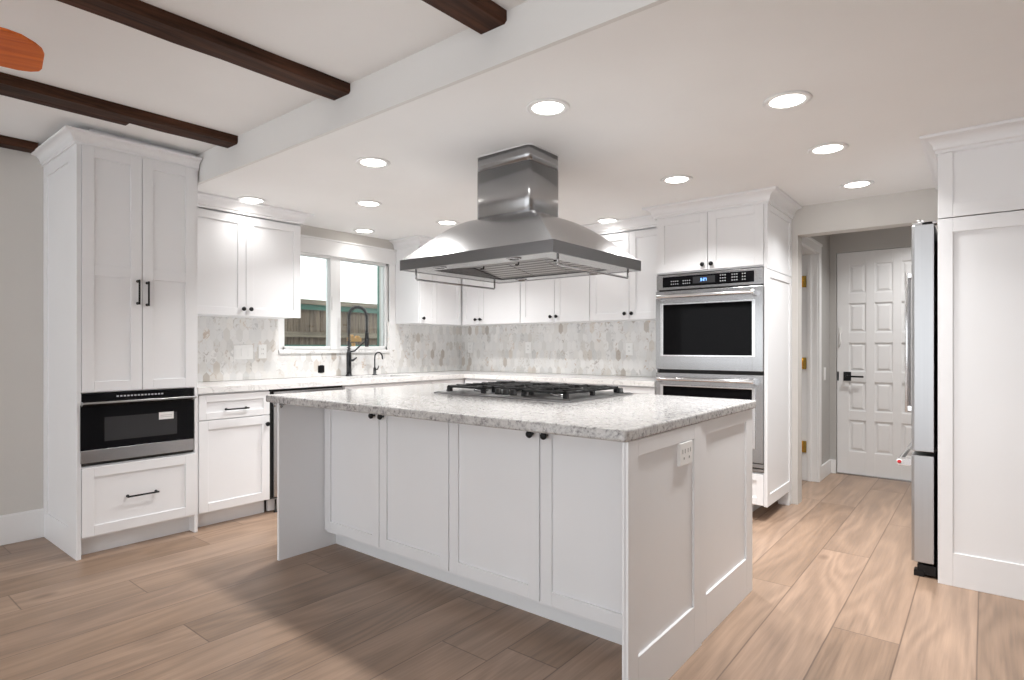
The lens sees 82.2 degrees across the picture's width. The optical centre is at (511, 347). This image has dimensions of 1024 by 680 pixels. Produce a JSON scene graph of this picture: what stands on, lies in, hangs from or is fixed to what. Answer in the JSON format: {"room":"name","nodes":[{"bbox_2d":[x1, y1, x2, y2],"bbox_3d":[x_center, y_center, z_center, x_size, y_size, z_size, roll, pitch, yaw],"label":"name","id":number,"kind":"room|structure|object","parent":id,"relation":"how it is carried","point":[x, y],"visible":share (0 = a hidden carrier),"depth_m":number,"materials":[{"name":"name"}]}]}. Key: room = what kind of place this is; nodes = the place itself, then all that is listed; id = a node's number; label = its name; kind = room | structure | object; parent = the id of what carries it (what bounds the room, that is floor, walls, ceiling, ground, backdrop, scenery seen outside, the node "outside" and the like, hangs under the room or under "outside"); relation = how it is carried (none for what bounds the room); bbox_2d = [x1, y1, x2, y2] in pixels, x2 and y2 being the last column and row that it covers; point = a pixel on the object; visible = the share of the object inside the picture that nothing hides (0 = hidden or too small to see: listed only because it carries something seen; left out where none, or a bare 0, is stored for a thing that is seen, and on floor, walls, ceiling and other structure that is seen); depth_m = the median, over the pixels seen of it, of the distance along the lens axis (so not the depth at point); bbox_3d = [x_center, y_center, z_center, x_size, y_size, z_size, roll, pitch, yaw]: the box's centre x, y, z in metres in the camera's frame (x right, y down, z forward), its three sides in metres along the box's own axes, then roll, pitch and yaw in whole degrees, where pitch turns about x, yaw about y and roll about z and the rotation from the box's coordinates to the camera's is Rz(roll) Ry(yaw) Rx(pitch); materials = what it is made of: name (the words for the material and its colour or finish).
{"room":"kitchen","nodes":[
{"label":"kitchen","id":0,"kind":"room"},
{"bbox_2d":[0,147,459,515],"bbox_3d":[-2.875,-0.130,3.763,0.140,2.600,7.450,0,0,39],"label":"wall","id":1,"kind":"structure","parent":0,"point":[21,173],"depth_m":3.54,"materials":[{"name":"white paint"}]},
{"bbox_2d":[0,508,43,545],"bbox_3d":[-4.018,1.082,2.223,0.014,0.176,3.618,0,0,39],"label":"baseboard","id":2,"kind":"structure","parent":1,"relation":"attached to","point":[26,525],"depth_m":3.53,"materials":[{"name":"white paint"}]},
{"bbox_2d":[233,345,252,358],"bbox_3d":[-2.101,0.038,4.588,0.009,0.112,0.155,0,0,39],"label":"light switch","id":3,"kind":"object","parent":1,"relation":"attached to","point":[239,351],"visible":1,"depth_m":4.58,"materials":[{"name":"white plastic"}]},
{"bbox_2d":[198,191,313,318],"bbox_3d":[-2.023,-0.636,4.365,0.429,0.816,0.964,0,0,39],"label":"upper cabinet","id":4,"kind":"object","parent":1,"relation":"attached to","point":[249,253],"visible":0.86,"depth_m":4.27,"materials":[{"name":"white paint"}]},
{"bbox_2d":[258,344,266,357],"bbox_3d":[-2.004,0.033,4.710,0.009,0.112,0.068,0,0,39],"label":"wall outlet","id":5,"kind":"object","parent":1,"relation":"attached to","point":[262,348],"visible":1,"depth_m":4.71,"materials":[{"name":"white plastic"}]},
{"bbox_2d":[261,347,264,355],"bbox_3d":[-2.002,0.033,4.709,0.002,0.068,0.034,0,0,39],"label":"receptacle","id":6,"kind":"object","parent":5,"relation":"attached to","point":[262,348],"depth_m":4.71,"materials":[{"name":"white plastic"}]},
{"bbox_2d":[318,365,323,372],"bbox_3d":[-1.667,0.190,5.127,0.009,0.068,0.062,0,0,39],"label":"outlet","id":7,"kind":"object","parent":1,"relation":"attached to","point":[321,367],"visible":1,"depth_m":5.13,"materials":[{"name":"black plastic"}]},
{"bbox_2d":[198,316,461,381],"bbox_3d":[-1.522,0.003,5.322,0.009,0.505,3.085,0,0,39],"label":"backsplash","id":8,"kind":"structure","parent":1,"relation":"attached to","point":[418,348],"depth_m":4.95,"materials":[{"name":"stone"}]},
{"bbox_2d":[278,349,389,353],"bbox_3d":[-1.568,0.036,5.276,0.065,0.032,1.155,0,0,39],"label":"trim","id":9,"kind":"structure","parent":1,"relation":"attached to","point":[343,350],"depth_m":5.21,"materials":[{"name":"white stone"}]},
{"bbox_2d":[283,252,387,349],"bbox_3d":[-1.580,-0.400,5.311,0.083,0.840,1.115,0,0,39],"label":"window","id":10,"kind":"structure","parent":1,"relation":"in","point":[333,264],"depth_m":5.27,"materials":[{"name":"white plastic"}]},
{"bbox_2d":[278,234,396,349],"bbox_3d":[-1.535,-0.465,5.297,0.044,0.980,1.230,0,0,39],"label":"trim","id":11,"kind":"structure","parent":1,"relation":"attached to","point":[309,244],"depth_m":5.41,"materials":[{"name":"white paint"}]},
{"bbox_2d":[389,235,481,325],"bbox_3d":[-0.711,-0.636,5.992,0.429,0.816,1.021,0,0,39],"label":"upper cabinet","id":12,"kind":"object","parent":1,"relation":"attached to","point":[416,302],"visible":0.59,"depth_m":5.71,"materials":[{"name":"white paint"}]},
{"bbox_2d":[0,0,527,155],"bbox_3d":[-1.017,-1.288,0.213,7.490,0.120,4.255,0,0,39],"label":"ceiling","id":13,"kind":"structure","parent":0,"point":[87,53],"depth_m":2.48,"materials":[{"name":"white paint"}]},
{"bbox_2d":[0,135,37,152],"bbox_3d":[-4.002,-1.204,2.170,0.111,0.049,3.555,0,0,39],"label":"ceiling beam","id":14,"kind":"structure","parent":13,"relation":"attached to","point":[7,142],"depth_m":3.46,"materials":[{"name":"brown wood"}]},
{"bbox_2d":[0,27,43,71],"bbox_3d":[-1.961,-1.013,1.404,1.256,0.430,1.295,0,0,39],"label":"ceiling fan","id":15,"kind":"object","parent":13,"relation":"hanging from","point":[17,51],"visible":1,"depth_m":1.74,"materials":[{"name":"orange wood"}]},
{"bbox_2d":[0,72,237,147],"bbox_3d":[-3.059,-1.204,1.860,0.196,0.049,4.264,0,0,41],"label":"ceiling beam","id":16,"kind":"structure","parent":13,"relation":"attached to","point":[12,86],"depth_m":2.95,"materials":[{"name":"brown wood"}]},
{"bbox_2d":[56,0,349,99],"bbox_3d":[-2.200,-1.204,1.167,0.144,0.049,4.263,0,0,41],"label":"ceiling beam","id":17,"kind":"structure","parent":13,"relation":"attached to","point":[142,16],"depth_m":2.29,"materials":[{"name":"brown wood"}]},
{"bbox_2d":[422,0,506,33],"bbox_3d":[-1.465,-1.204,0.575,0.140,0.049,4.263,0,0,41],"label":"ceiling beam","id":18,"kind":"structure","parent":13,"relation":"attached to","point":[482,16],"depth_m":2.08,"materials":[{"name":"brown wood"}]},
{"bbox_2d":[196,0,668,184],"bbox_3d":[0.332,-1.186,1.869,7.230,0.284,0.020,0,0,39],"label":"ceiling soffit","id":19,"kind":"structure","parent":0,"point":[531,27],"depth_m":2.39,"materials":[{"name":"paint"}]},
{"bbox_2d":[0,473,1023,679],"bbox_3d":[0.493,1.220,2.364,7.600,0.100,9.500,0,0,39],"label":"floor","id":20,"kind":"structure","parent":0,"point":[836,593],"depth_m":2.54,"materials":[{"name":"brown wood"}]},
{"bbox_2d":[31,125,201,560],"bbox_3d":[-2.439,-0.029,3.627,0.707,2.397,0.702,0,0,39],"label":"pantry cabinet","id":21,"kind":"object","parent":20,"relation":"on","point":[120,213],"depth_m":3.43,"materials":[{"name":"white paint"}]},
{"bbox_2d":[198,390,269,526],"bbox_3d":[-2.079,0.733,4.104,0.669,0.874,0.490,0,0,39],"label":"base cabinet","id":22,"kind":"object","parent":20,"relation":"on","point":[234,427],"visible":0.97,"depth_m":3.91,"materials":[{"name":"white paint"}]},
{"bbox_2d":[198,370,655,393],"bbox_3d":[-0.512,0.276,4.508,2.602,0.038,3.084,0,0,39],"label":"countertop","id":23,"kind":"structure","parent":22,"relation":"on","point":[281,383],"depth_m":4.83,"materials":[{"name":"white stone"}]},
{"bbox_2d":[345,305,368,375],"bbox_3d":[-1.389,-0.061,5.266,0.206,0.637,0.062,0,0,-14],"label":"faucet","id":24,"kind":"object","parent":23,"relation":"on","point":[349,359],"visible":1,"depth_m":5.25,"materials":[{"name":"grey metal"}]},
{"bbox_2d":[372,352,382,374],"bbox_3d":[-1.253,0.149,5.474,0.097,0.216,0.044,0,0,-8],"label":"water tap","id":25,"kind":"object","parent":23,"relation":"on","point":[374,368],"visible":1,"depth_m":5.46,"materials":[{"name":"grey metal"}]},
{"bbox_2d":[266,385,343,511],"bbox_3d":[-1.716,0.734,4.520,0.654,0.872,0.597,0,0,39],"label":"dishwasher","id":26,"kind":"object","parent":20,"relation":"on","point":[271,504],"visible":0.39,"depth_m":4.13,"materials":[{"name":"black"}]},
{"bbox_2d":[342,380,430,389],"bbox_3d":[-1.255,0.733,5.129,0.666,0.874,0.920,0,0,39],"label":"base cabinet","id":27,"kind":"object","parent":20,"relation":"on","point":[374,385],"visible":0.1,"depth_m":4.90,"materials":[{"name":"white paint"}]},
{"bbox_2d":[429,378,465,383],"bbox_3d":[-0.631,0.733,5.902,0.666,0.874,1.062,0,0,39],"label":"base cabinet","id":28,"kind":"object","parent":20,"relation":"on","point":[459,380],"visible":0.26,"depth_m":5.50,"materials":[{"name":"white paint"}]},
{"bbox_2d":[465,378,517,383],"bbox_3d":[-0.021,0.733,5.669,0.640,0.874,0.659,0,0,39],"label":"base cabinet","id":29,"kind":"object","parent":20,"relation":"on","point":[467,380],"visible":0.06,"depth_m":5.51,"materials":[{"name":"white paint"}]},
{"bbox_2d":[273,403,751,679],"bbox_3d":[-0.092,0.733,3.020,2.212,0.874,1.283,0,0,39],"label":"kitchen island","id":30,"kind":"object","parent":20,"relation":"on","point":[643,546],"visible":0.74,"depth_m":2.53,"materials":[{"name":"white paint"}]},
{"bbox_2d":[266,383,755,441],"bbox_3d":[-0.073,0.276,3.012,2.172,0.039,1.338,0,0,39],"label":"island countertop","id":31,"kind":"structure","parent":30,"relation":"on","point":[626,418],"depth_m":2.50,"materials":[{"name":"grey stone"}]},
{"bbox_2d":[434,381,632,402],"bbox_3d":[0.111,0.232,3.236,0.910,0.048,0.617,0,0,39],"label":"cooktop","id":32,"kind":"object","parent":31,"relation":"in","point":[564,392],"visible":1,"depth_m":3.08,"materials":[{"name":"metal"}]},
{"bbox_2d":[677,440,692,466],"bbox_3d":[0.644,0.394,2.182,0.014,0.083,0.115,0,0,39],"label":"outlet","id":33,"kind":"object","parent":30,"relation":"attached to","point":[684,447],"depth_m":2.17,"materials":[{"name":"grey plastic"}]},
{"bbox_2d":[518,381,581,384],"bbox_3d":[0.487,0.733,5.259,0.660,0.874,0.659,0,0,39],"label":"base cabinet","id":34,"kind":"object","parent":20,"relation":"on","point":[518,381],"visible":0.02,"depth_m":5.04,"materials":[{"name":"white paint"}]},
{"bbox_2d":[582,383,655,394],"bbox_3d":[1.003,0.733,4.843,0.660,0.874,0.659,0,0,39],"label":"base cabinet","id":35,"kind":"object","parent":20,"relation":"on","point":[632,389],"visible":0.06,"depth_m":4.51,"materials":[{"name":"white paint"}]},
{"bbox_2d":[642,186,801,511],"bbox_3d":[1.561,0.063,4.366,0.944,2.214,0.701,0,0,39],"label":"tall cabinet","id":36,"kind":"object","parent":20,"relation":"on","point":[749,229],"visible":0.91,"depth_m":4.11,"materials":[{"name":"white paint"}]},
{"bbox_2d":[656,268,763,472],"bbox_3d":[1.537,0.154,4.346,0.764,1.372,0.664,0,0,39],"label":"double oven","id":37,"kind":"object","parent":36,"relation":"in","point":[710,325],"visible":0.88,"depth_m":4.10,"materials":[{"name":"silver metal"}]},
{"bbox_2d":[897,210,1023,600],"bbox_3d":[2.654,0.258,3.088,0.984,1.824,0.956,0,0,39],"label":"refrigerator","id":38,"kind":"object","parent":20,"relation":"on","point":[921,285],"depth_m":2.84,"materials":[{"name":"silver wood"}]},
{"bbox_2d":[198,0,1023,239],"bbox_3d":[1.327,-1.105,3.120,7.490,0.120,3.176,0,0,39],"label":"ceiling","id":39,"kind":"structure","parent":0,"point":[671,87],"depth_m":2.63,"materials":[{"name":"white paint"}]},
{"bbox_2d":[238,196,266,203],"bbox_3d":[-1.839,-1.041,4.155,0.192,0.008,0.192,0,0,39],"label":"recessed light","id":40,"kind":"object","parent":39,"relation":"in","point":[256,200],"visible":1,"depth_m":4.13,"materials":[{"name":"white paint"}]},
{"bbox_2d":[353,229,374,232],"bbox_3d":[-1.325,-1.041,5.256,0.192,0.008,0.192,0,0,39],"label":"recessed light","id":41,"kind":"object","parent":39,"relation":"in","point":[354,230],"visible":1,"depth_m":5.24,"materials":[{"name":"white paint"}]},
{"bbox_2d":[355,200,381,206],"bbox_3d":[-1.039,-1.041,4.255,0.192,0.008,0.192,0,0,39],"label":"recessed light","id":42,"kind":"object","parent":39,"relation":"in","point":[365,203],"visible":1,"depth_m":4.25,"materials":[{"name":"white paint"}]},
{"bbox_2d":[356,157,390,167],"bbox_3d":[-0.783,-1.041,3.310,0.192,0.008,0.192,0,0,39],"label":"recessed light","id":43,"kind":"object","parent":39,"relation":"in","point":[369,162],"visible":1,"depth_m":3.30,"materials":[{"name":"white paint"}]},
{"bbox_2d":[436,220,458,225],"bbox_3d":[-0.540,-1.041,4.906,0.192,0.008,0.192,0,0,39],"label":"recessed light","id":44,"kind":"object","parent":39,"relation":"in","point":[440,222],"visible":1,"depth_m":4.89,"materials":[{"name":"white paint"}]},
{"bbox_2d":[400,143,640,289],"bbox_3d":[0.048,-0.707,3.222,1.022,0.674,0.844,0,0,39],"label":"range hood","id":45,"kind":"object","parent":39,"relation":"hanging from","point":[518,234],"visible":1,"depth_m":3.06,"materials":[{"name":"metal"}]},
{"bbox_2d":[433,266,446,268],"bbox_3d":[-0.380,-0.420,3.098,0.072,0.008,0.072,0,0,39],"label":"hood light","id":46,"kind":"object","parent":45,"relation":"attached to","point":[435,267],"depth_m":3.07,"materials":[{"name":"grey"}]},
{"bbox_2d":[506,257,521,260],"bbox_3d":[0.009,-0.420,2.784,0.072,0.008,0.072,0,0,39],"label":"hood light","id":47,"kind":"object","parent":45,"relation":"attached to","point":[507,258],"depth_m":2.76,"materials":[{"name":"grey"}]},
{"bbox_2d":[526,98,569,116],"bbox_3d":[0.156,-1.041,2.553,0.192,0.008,0.192,0,0,39],"label":"recessed light","id":48,"kind":"object","parent":39,"relation":"in","point":[545,107],"visible":1,"depth_m":2.54,"materials":[{"name":"white paint"}]},
{"bbox_2d":[596,218,618,222],"bbox_3d":[0.784,-1.041,4.827,0.192,0.008,0.192,0,0,39],"label":"recessed light","id":49,"kind":"object","parent":39,"relation":"in","point":[601,220],"visible":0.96,"depth_m":4.80,"materials":[{"name":"white paint"}]},
{"bbox_2d":[661,175,692,183],"bbox_3d":[1.024,-1.041,3.645,0.192,0.008,0.192,0,0,39],"label":"recessed light","id":50,"kind":"object","parent":39,"relation":"in","point":[674,179],"visible":1,"depth_m":3.64,"materials":[{"name":"white paint"}]},
{"bbox_2d":[763,90,812,110],"bbox_3d":[1.163,-1.041,2.479,0.192,0.008,0.192,0,0,39],"label":"recessed light","id":51,"kind":"object","parent":39,"relation":"in","point":[787,100],"visible":1,"depth_m":2.47,"materials":[{"name":"white paint"}]},
{"bbox_2d":[807,142,848,154],"bbox_3d":[1.659,-1.041,3.082,0.192,0.008,0.192,0,0,39],"label":"recessed light","id":52,"kind":"object","parent":39,"relation":"in","point":[834,147],"visible":1,"depth_m":3.07,"materials":[{"name":"white paint"}]},
{"bbox_2d":[840,180,874,188],"bbox_3d":[2.209,-1.041,3.756,0.192,0.008,0.192,0,0,39],"label":"recessed light","id":53,"kind":"object","parent":39,"relation":"in","point":[860,183],"visible":1,"depth_m":3.75,"materials":[{"name":"white paint"}]},
{"bbox_2d":[465,188,937,503],"bbox_3d":[2.240,-0.130,4.347,7.370,2.600,0.120,0,0,39],"label":"wall","id":54,"kind":"structure","parent":0,"point":[922,204],"depth_m":4.15,"materials":[{"name":"white paint"}]},
{"bbox_2d":[468,342,472,352],"bbox_3d":[-0.459,0.002,6.428,0.070,0.112,0.009,0,0,39],"label":"wall outlet","id":55,"kind":"object","parent":54,"relation":"attached to","point":[470,344],"visible":1,"depth_m":6.42,"materials":[{"name":"white plastic"}]},
{"bbox_2d":[462,279,535,325],"bbox_3d":[-0.121,-0.636,5.885,0.753,0.816,0.447,0,0,39],"label":"upper cabinet","id":56,"kind":"object","parent":54,"relation":"attached to","point":[501,305],"visible":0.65,"depth_m":5.77,"materials":[{"name":"white paint"}]},
{"bbox_2d":[525,342,530,352],"bbox_3d":[0.163,0.005,5.927,0.070,0.112,0.009,0,0,39],"label":"wall outlet","id":57,"kind":"object","parent":54,"relation":"attached to","point":[527,344],"visible":1,"depth_m":5.92,"materials":[{"name":"white plastic"}]},
{"bbox_2d":[462,320,655,376],"bbox_3d":[0.457,0.003,5.702,2.596,0.505,0.009,0,0,39],"label":"backsplash","id":58,"kind":"structure","parent":54,"relation":"attached to","point":[591,348],"depth_m":5.66,"materials":[{"name":"stone"}]},
{"bbox_2d":[521,225,606,323],"bbox_3d":[0.469,-0.636,5.410,0.757,0.816,0.447,0,0,39],"label":"upper cabinet","id":59,"kind":"object","parent":54,"relation":"attached to","point":[559,300],"visible":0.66,"depth_m":5.28,"materials":[{"name":"white paint"}]},
{"bbox_2d":[585,215,656,321],"bbox_3d":[1.047,-0.636,4.944,0.721,0.816,0.447,0,0,39],"label":"upper cabinet","id":60,"kind":"object","parent":54,"relation":"attached to","point":[612,299],"visible":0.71,"depth_m":4.81,"materials":[{"name":"white paint"}]},
{"bbox_2d":[626,343,632,354],"bbox_3d":[1.043,0.015,5.217,0.070,0.112,0.009,0,0,39],"label":"wall outlet","id":61,"kind":"object","parent":54,"relation":"attached to","point":[629,346],"visible":1,"depth_m":5.21,"materials":[{"name":"white plastic"}]},
{"bbox_2d":[796,219,921,504],"bbox_3d":[2.453,0.162,4.175,0.770,2.017,0.128,0,0,39],"label":"trim","id":62,"kind":"structure","parent":54,"relation":"attached to","point":[799,236],"depth_m":4.38,"materials":[{"name":"white wood"}]},
{"bbox_2d":[920,117,1023,219],"bbox_3d":[2.733,-0.842,3.096,0.872,0.405,1.207,0,0,39],"label":"upper cabinet","id":63,"kind":"object","parent":54,"relation":"attached to","point":[979,169],"visible":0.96,"depth_m":2.81,"materials":[{"name":"white paint"}]},
{"bbox_2d":[811,235,829,463],"bbox_3d":[2.551,-0.080,5.060,0.120,2.500,1.380,0,0,39],"label":"wall","id":64,"kind":"structure","parent":0,"point":[824,240],"depth_m":5.34,"materials":[{"name":"grey paint"}]},
{"bbox_2d":[802,237,822,481],"bbox_3d":[2.396,0.134,4.854,0.147,2.072,0.860,0,0,39],"label":"trim","id":65,"kind":"structure","parent":64,"relation":"attached to","point":[811,248],"depth_m":5.11,"materials":[{"name":"white paint"}]},
{"bbox_2d":[802,276,805,452],"bbox_3d":[2.271,0.180,5.346,0.745,1.960,0.046,0,0,39],"label":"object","id":66,"kind":"structure","parent":65,"relation":"attached to","point":[803,277],"depth_m":5.13,"materials":[{"name":"gold metal"}]},
{"bbox_2d":[822,459,835,479],"bbox_3d":[2.857,1.107,5.302,0.053,0.125,0.418,0,0,39],"label":"baseboard","id":67,"kind":"structure","parent":64,"relation":"attached to","point":[828,467],"depth_m":5.37,"materials":[{"name":"white paint"}]},
{"bbox_2d":[830,226,911,471],"bbox_3d":[4.497,-0.080,4.326,3.830,2.500,0.120,0,0,39],"label":"wall","id":68,"kind":"structure","parent":0,"point":[897,237],"depth_m":5.45,"materials":[{"name":"grey paint"}]},
{"bbox_2d":[836,472,910,481],"bbox_3d":[3.389,1.164,5.174,0.930,0.012,0.070,0,0,39],"label":"trim","id":69,"kind":"structure","parent":68,"relation":"attached to","point":[836,472],"depth_m":5.26,"materials":[{"name":"wood"}]},
{"bbox_2d":[837,247,913,480],"bbox_3d":[3.375,0.144,5.157,0.920,2.028,0.098,0,0,39],"label":"door","id":70,"kind":"structure","parent":68,"relation":"in","point":[874,425],"depth_m":5.28,"materials":[{"name":"white paint"}]},
{"label":"outside","id":71,"kind":"structure","parent":0,"visible":0},
{"bbox_3d":[-3.350,1.300,9.124,7.330,0.060,14.000,0,0,39],"label":"ground","id":72,"kind":"structure","parent":71,"visible":0},
{"bbox_2d":[284,299,376,345],"bbox_3d":[-1.422,0.362,7.835,0.150,1.815,6.415,0,0,39],"label":"fence","id":73,"kind":"object","parent":72,"relation":"on","point":[310,329],"visible":0.03,"depth_m":6.84,"materials":[{"name":"brown wood"}]},
{"bbox_2d":[347,335,360,345],"bbox_3d":[-1.701,0.568,6.321,0.054,1.405,0.165,0,0,39],"label":"ornament","id":74,"kind":"object","parent":72,"relation":"on","point":[357,338],"visible":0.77,"depth_m":6.31,"materials":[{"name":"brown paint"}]},
{"bbox_2d":[377,266,378,345],"bbox_3d":[-1.348,-0.130,6.055,0.060,2.800,0.065,0,0,39],"label":"post","id":75,"kind":"object","parent":72,"relation":"on","point":[377,266],"visible":0.03,"depth_m":6.04,"materials":[{"name":"teal metal"}]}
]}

